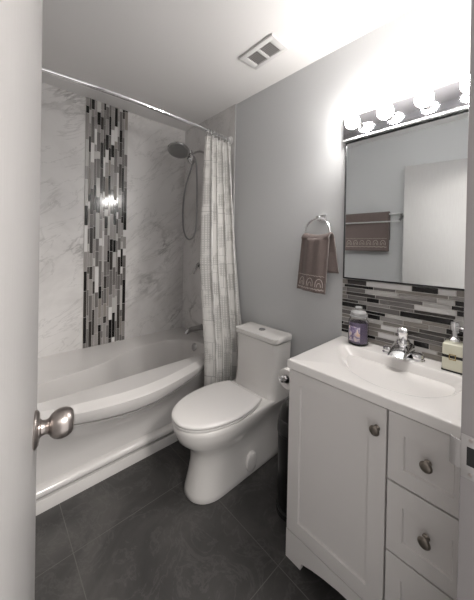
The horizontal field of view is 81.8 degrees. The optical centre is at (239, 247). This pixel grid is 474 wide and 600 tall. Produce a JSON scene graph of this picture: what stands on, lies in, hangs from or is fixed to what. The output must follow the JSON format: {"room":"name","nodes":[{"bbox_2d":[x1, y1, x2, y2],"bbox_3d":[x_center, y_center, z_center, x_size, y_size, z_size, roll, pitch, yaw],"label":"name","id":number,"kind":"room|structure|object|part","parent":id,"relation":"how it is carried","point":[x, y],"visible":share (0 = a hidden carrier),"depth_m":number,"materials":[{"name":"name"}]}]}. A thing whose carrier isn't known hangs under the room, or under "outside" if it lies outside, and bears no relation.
{"room":"bathroom","nodes":[
{"label":"bathroom","id":0,"kind":"room"},
{"bbox_2d":[38,82,184,357],"bbox_3d":[-1.135,0.070,2.185,1.730,2.413,0.100,1,1,-43],"label":"wall","id":1,"kind":"structure","parent":0,"point":[155,178],"depth_m":2.29,"materials":[{"name":"white stone"}]},
{"bbox_2d":[82,97,127,348],"bbox_3d":[-1.059,-0.185,2.175,0.315,1.902,0.010,1,1,-43],"label":"mosaic strip","id":2,"kind":"object","parent":1,"relation":"attached to","point":[106,126],"visible":1,"depth_m":2.16,"materials":[{"name":"grey tile"}]},
{"bbox_2d":[35,441,346,599],"bbox_3d":[-0.353,1.347,1.326,1.730,0.100,2.470,1,1,-43],"label":"floor","id":3,"kind":"structure","parent":0,"point":[135,533],"depth_m":1.20,"materials":[{"name":"tile"}]},
{"bbox_2d":[36,327,203,515],"bbox_3d":[-0.816,1.029,1.828,1.511,0.511,0.891,1,1,-43],"label":"bathtub","id":4,"kind":"object","parent":3,"relation":"on","point":[122,395],"visible":0.8,"depth_m":1.61,"materials":[{"name":"white ceramic"}]},
{"bbox_3d":[-0.381,0.836,2.304,0.026,0.066,0.068,1,1,-43],"label":"overflow plate","id":5,"kind":"part","parent":4,"relation":"part of","materials":[{"name":"silver metal"}]},
{"bbox_2d":[171,322,291,504],"bbox_3d":[-0.060,0.913,1.599,0.713,0.774,0.368,1,1,-43],"label":"toilet","id":6,"kind":"object","parent":3,"relation":"on","point":[229,430],"visible":0.94,"depth_m":1.53,"materials":[{"name":"white ceramic"}]},
{"bbox_3d":[-0.145,0.886,1.520,0.476,0.013,0.362,1,1,-43],"label":"seat","id":7,"kind":"part","parent":6,"relation":"part of","materials":[{"name":"white plastic"}]},
{"bbox_3d":[-0.145,0.867,1.520,0.480,0.023,0.366,1,1,-43],"label":"lid","id":8,"kind":"part","parent":6,"relation":"part of","materials":[{"name":"white plastic"}]},
{"bbox_3d":[-0.062,1.097,1.602,0.705,0.406,0.360,1,1,-43],"label":"bowl","id":9,"kind":"part","parent":6,"relation":"part of","materials":[{"name":"white ceramic"}]},
{"bbox_3d":[0.129,0.746,1.771,0.201,0.343,0.354,1,1,-43],"label":"tank","id":10,"kind":"part","parent":6,"relation":"part of","materials":[{"name":"white ceramic"}]},
{"bbox_3d":[0.147,0.550,1.783,0.165,0.043,0.368,1,1,-43],"label":"tank lid","id":11,"kind":"part","parent":6,"relation":"part of","materials":[{"name":"white ceramic"}]},
{"bbox_2d":[276,398,288,521],"bbox_3d":[0.293,1.037,1.391,0.233,0.543,0.183,1,1,-43],"label":"trash can","id":12,"kind":"object","parent":3,"relation":"on","point":[283,418],"visible":0.38,"depth_m":1.32,"materials":[{"name":"black plastic"}]},
{"bbox_3d":[0.297,0.841,1.390,0.233,0.151,0.183,1,1,-43],"label":"lid","id":13,"kind":"part","parent":12,"relation":"part of","materials":[{"name":"black plastic"}]},
{"bbox_2d":[286,368,460,599],"bbox_3d":[0.572,0.914,1.090,0.504,0.803,0.606,1,1,-43],"label":"vanity cabinet","id":14,"kind":"object","parent":3,"relation":"on","point":[373,489],"visible":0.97,"depth_m":0.92,"materials":[{"name":"white paint"}]},
{"bbox_2d":[279,374,287,382],"bbox_3d":[0.278,0.596,1.281,0.200,0.040,0.086,1,1,-43],"label":"toilet roll holder","id":15,"kind":"object","parent":14,"relation":"attached to","point":[282,378],"visible":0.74,"depth_m":1.24,"materials":[{"name":"silver metal"}]},
{"bbox_2d":[279,367,289,389],"bbox_3d":[0.253,0.606,1.295,0.102,0.092,0.092,1,1,-43],"label":"toilet roll","id":16,"kind":"object","parent":15,"relation":"on","point":[286,371],"visible":0.23,"depth_m":1.26,"materials":[{"name":"white paper"}]},
{"bbox_3d":[0.343,0.852,1.025,0.019,0.676,0.382,1,1,-43],"label":"door","id":17,"kind":"part","parent":14,"relation":"part of","materials":[{"name":"white paint"}]},
{"bbox_2d":[287,336,461,438],"bbox_3d":[0.583,0.529,1.091,0.472,0.104,0.612,1,1,-43],"label":"basin","id":18,"kind":"object","parent":14,"relation":"on","point":[425,393],"visible":0.92,"depth_m":1.04,"materials":[{"name":"white ceramic"}]},
{"bbox_2d":[348,306,368,346],"bbox_3d":[0.590,0.382,1.356,0.094,0.186,0.094,1,1,-43],"label":"candle jar","id":19,"kind":"object","parent":18,"relation":"on","point":[358,324],"visible":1,"depth_m":1.32,"materials":[{"name":"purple glass"}]},
{"bbox_3d":[0.591,0.315,1.355,0.083,0.051,0.083,1,1,-43],"label":"lid","id":20,"kind":"part","parent":19,"relation":"part of","materials":[{"name":"clear glass"}]},
{"bbox_2d":[382,328,424,362],"bbox_3d":[0.697,0.415,1.181,0.138,0.128,0.166,1,1,-43],"label":"faucet","id":21,"kind":"object","parent":18,"relation":"on","point":[401,349],"visible":1,"depth_m":1.17,"materials":[{"name":"silver metal"}]},
{"bbox_3d":[0.689,0.443,1.175,0.120,0.061,0.084,1,1,-43],"label":"spout","id":22,"kind":"part","parent":21,"relation":"part of","materials":[{"name":"silver metal"}]},
{"bbox_3d":[0.723,0.387,1.205,0.054,0.073,0.054,1,1,-43],"label":"lever","id":23,"kind":"part","parent":21,"relation":"part of","materials":[{"name":"silver metal"}]},
{"bbox_3d":[0.720,0.473,1.204,0.060,0.012,0.166,1,1,-43],"label":"plate","id":24,"kind":"part","parent":21,"relation":"part of","materials":[{"name":"silver metal"}]},
{"bbox_2d":[441,321,462,374],"bbox_3d":[0.848,0.387,1.075,0.076,0.190,0.076,1,1,-43],"label":"soap dispenser","id":25,"kind":"object","parent":18,"relation":"on","point":[452,348],"visible":0.9,"depth_m":1.06,"materials":[{"name":"beige ceramic"}]},
{"bbox_2d":[442,339,462,372],"bbox_3d":[0.848,0.428,1.079,0.068,0.108,0.068,1,1,-43],"label":"bottle","id":26,"kind":"object","parent":25,"relation":"attached to","point":[452,350],"depth_m":1.06,"materials":[{"name":"beige ceramic"}]},
{"bbox_3d":[0.440,0.591,0.888,0.030,0.033,0.033,1,1,-43],"label":"knob","id":27,"kind":"part","parent":14,"relation":"part of","materials":[{"name":"grey metal"}]},
{"bbox_3d":[0.545,1.082,0.804,0.019,0.228,0.214,1,1,-43],"label":"drawer","id":28,"kind":"part","parent":14,"relation":"part of","materials":[{"name":"white paint"}]},
{"bbox_3d":[0.550,0.852,0.803,0.019,0.220,0.214,1,1,-43],"label":"drawer","id":29,"kind":"part","parent":14,"relation":"part of","materials":[{"name":"white paint"}]},
{"bbox_3d":[0.532,0.844,0.785,0.030,0.033,0.033,1,1,-43],"label":"knob","id":30,"kind":"part","parent":14,"relation":"part of","materials":[{"name":"grey metal"}]},
{"bbox_3d":[0.554,0.628,0.801,0.019,0.216,0.214,1,1,-43],"label":"drawer","id":31,"kind":"part","parent":14,"relation":"part of","materials":[{"name":"white paint"}]},
{"bbox_3d":[0.536,0.625,0.784,0.030,0.033,0.033,1,1,-43],"label":"knob","id":32,"kind":"part","parent":14,"relation":"part of","materials":[{"name":"grey metal"}]},
{"bbox_2d":[42,0,426,130],"bbox_3d":[-0.312,-1.166,1.315,1.730,0.100,2.450,1,1,-43],"label":"ceiling","id":33,"kind":"structure","parent":0,"point":[180,58],"depth_m":1.49,"materials":[{"name":"white paint"}]},
{"bbox_2d":[239,33,288,69],"bbox_3d":[0.135,-1.102,1.548,0.143,0.014,0.250,1,1,-43],"label":"ceiling vent","id":34,"kind":"object","parent":33,"relation":"in","point":[270,47],"visible":1,"depth_m":1.53,"materials":[{"name":"white plastic"}]},
{"bbox_2d":[182,0,470,398],"bbox_3d":[0.292,0.099,1.839,0.109,2.413,2.350,1,1,-43],"label":"wall","id":35,"kind":"structure","parent":0,"point":[290,152],"depth_m":1.67,"materials":[{"name":"grey paint"}]},
{"bbox_2d":[167,142,203,239],"bbox_3d":[-0.431,-0.463,2.282,0.356,0.797,0.172,1,1,-43],"label":"shower fixture","id":36,"kind":"object","parent":35,"relation":"attached to","point":[180,150],"visible":0.94,"depth_m":2.28,"materials":[{"name":"silver metal"}]},
{"bbox_2d":[184,324,202,333],"bbox_3d":[-0.400,0.698,2.365,0.176,0.078,0.058,1,1,-43],"label":"tub spout","id":37,"kind":"object","parent":35,"relation":"attached to","point":[189,329],"visible":0.99,"depth_m":2.35,"materials":[{"name":"silver metal"}]},
{"bbox_2d":[193,260,199,273],"bbox_3d":[-0.359,0.159,2.390,0.092,0.144,0.124,1,1,-43],"label":"shower valve","id":38,"kind":"object","parent":35,"relation":"attached to","point":[198,263],"visible":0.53,"depth_m":2.37,"materials":[{"name":"silver metal"}]},
{"bbox_2d":[233,104,235,220],"bbox_3d":[-0.052,0.090,2.134,0.012,2.413,0.006,1,1,-43],"label":"trim","id":39,"kind":"structure","parent":35,"relation":"attached to","point":[235,104],"depth_m":2.12,"materials":[{"name":"grey tile"}]},
{"bbox_2d":[305,215,330,237],"bbox_3d":[0.455,-0.098,1.556,0.058,0.179,0.162,1,1,-43],"label":"towel ring","id":40,"kind":"object","parent":35,"relation":"attached to","point":[321,218],"visible":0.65,"depth_m":1.55,"materials":[{"name":"silver metal"}]},
{"bbox_2d":[297,232,338,294],"bbox_3d":[0.433,0.082,1.535,0.091,0.336,0.223,1,1,-43],"label":"hand towel","id":41,"kind":"object","parent":40,"relation":"hanging from","point":[318,255],"visible":1,"depth_m":1.50,"materials":[{"name":"brown fabric"}]},
{"bbox_3d":[0.456,-0.168,1.550,0.050,0.029,0.029,1,1,-43],"label":"post","id":42,"kind":"part","parent":40,"relation":"part of","materials":[{"name":"silver metal"}]},
{"bbox_2d":[342,278,463,361],"bbox_3d":[0.764,0.325,1.255,0.009,0.308,0.610,1,1,-43],"label":"backsplash","id":43,"kind":"structure","parent":35,"relation":"attached to","point":[427,313],"depth_m":1.24,"materials":[{"name":"grey tile"}]},
{"bbox_2d":[343,110,468,290],"bbox_3d":[0.769,-0.192,1.248,0.020,0.720,0.595,1,1,-43],"label":"mirror","id":44,"kind":"object","parent":35,"relation":"attached to","point":[405,201],"visible":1,"depth_m":1.24,"materials":[{"name":"clear glass"}]},
{"bbox_2d":[343,74,469,142],"bbox_3d":[0.736,-0.614,1.209,0.128,0.118,0.604,1,1,-43],"label":"vanity light","id":45,"kind":"object","parent":35,"relation":"attached to","point":[427,105],"visible":0.94,"depth_m":1.21,"materials":[{"name":"silver metal"}]},
{"bbox_3d":[0.561,-0.622,1.355,0.070,0.068,0.068,1,1,-43],"label":"light bulb","id":46,"kind":"part","parent":45,"relation":"part of","materials":[{"name":"white glass"}]},
{"bbox_2d":[354,121,362,130],"bbox_3d":[0.595,-0.622,1.386,0.026,0.048,0.048,1,1,-43],"label":"socket","id":47,"kind":"object","parent":45,"relation":"attached to","point":[360,127],"depth_m":1.38,"materials":[{"name":"silver metal"}]},
{"bbox_3d":[0.664,-0.620,1.244,0.070,0.068,0.068,1,1,-43],"label":"light bulb","id":48,"kind":"part","parent":45,"relation":"part of","materials":[{"name":"white glass"}]},
{"bbox_2d":[385,111,395,120],"bbox_3d":[0.698,-0.619,1.276,0.026,0.048,0.048,1,1,-43],"label":"socket","id":49,"kind":"object","parent":45,"relation":"attached to","point":[393,117],"depth_m":1.27,"materials":[{"name":"silver metal"}]},
{"bbox_3d":[0.767,-0.617,1.134,0.070,0.068,0.068,1,1,-43],"label":"light bulb","id":50,"kind":"part","parent":45,"relation":"part of","materials":[{"name":"white glass"}]},
{"bbox_2d":[422,99,434,109],"bbox_3d":[0.800,-0.617,1.165,0.026,0.048,0.048,1,1,-43],"label":"socket","id":51,"kind":"object","parent":45,"relation":"attached to","point":[432,106],"depth_m":1.16,"materials":[{"name":"silver metal"}]},
{"bbox_3d":[0.869,-0.614,1.023,0.070,0.068,0.068,1,1,-43],"label":"light bulb","id":52,"kind":"part","parent":45,"relation":"part of","materials":[{"name":"white glass"}]},
{"bbox_3d":[0.458,0.112,0.469,1.530,2.413,0.115,1,1,-43],"label":"wall","id":53,"kind":"structure","parent":0,"visible":0},
{"bbox_2d":[0,0,73,599],"bbox_3d":[-0.269,0.277,0.351,0.110,2.033,0.721,1,0,-32],"label":"door","id":54,"kind":"structure","parent":53,"relation":"in","point":[22,427],"depth_m":0.39,"materials":[{"name":"paint"}]},
{"bbox_2d":[449,0,473,599],"bbox_3d":[0.476,0.276,0.498,0.032,2.085,0.147,1,1,-43],"label":"trim","id":55,"kind":"structure","parent":53,"relation":"attached to","point":[461,452],"depth_m":0.53,"materials":[{"name":"grey paint"}]},
{"bbox_3d":[0.438,0.404,0.532,0.006,0.083,0.050,1,0,-33],"label":"strike plate","id":56,"kind":"part","parent":55,"relation":"part of","materials":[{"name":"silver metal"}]},
{"bbox_3d":[-1.408,-0.185,1.364,0.009,1.902,0.722,1,1,-43],"label":"wall","id":57,"kind":"structure","parent":0,"visible":0},
{"bbox_2d":[42,66,232,144],"bbox_3d":[-0.616,-0.853,1.637,1.512,0.068,0.107,1,1,-43],"label":"shower rod","id":58,"kind":"object","parent":57,"relation":"attached to","point":[44,69],"visible":0.88,"depth_m":1.54,"materials":[{"name":"silver metal"}]},
{"bbox_3d":[-0.235,-0.838,1.977,0.004,0.056,0.046,1,1,-43],"label":"curtain ring","id":59,"kind":"object","parent":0,"visible":0},
{"bbox_2d":[200,135,240,385],"bbox_3d":[-0.140,0.194,1.980,0.240,2.005,0.328,1,1,44],"label":"shower curtain","id":60,"kind":"object","parent":59,"relation":"hanging from","point":[221,314],"visible":0.84,"depth_m":1.94,"materials":[{"name":"fabric"}]}
]}

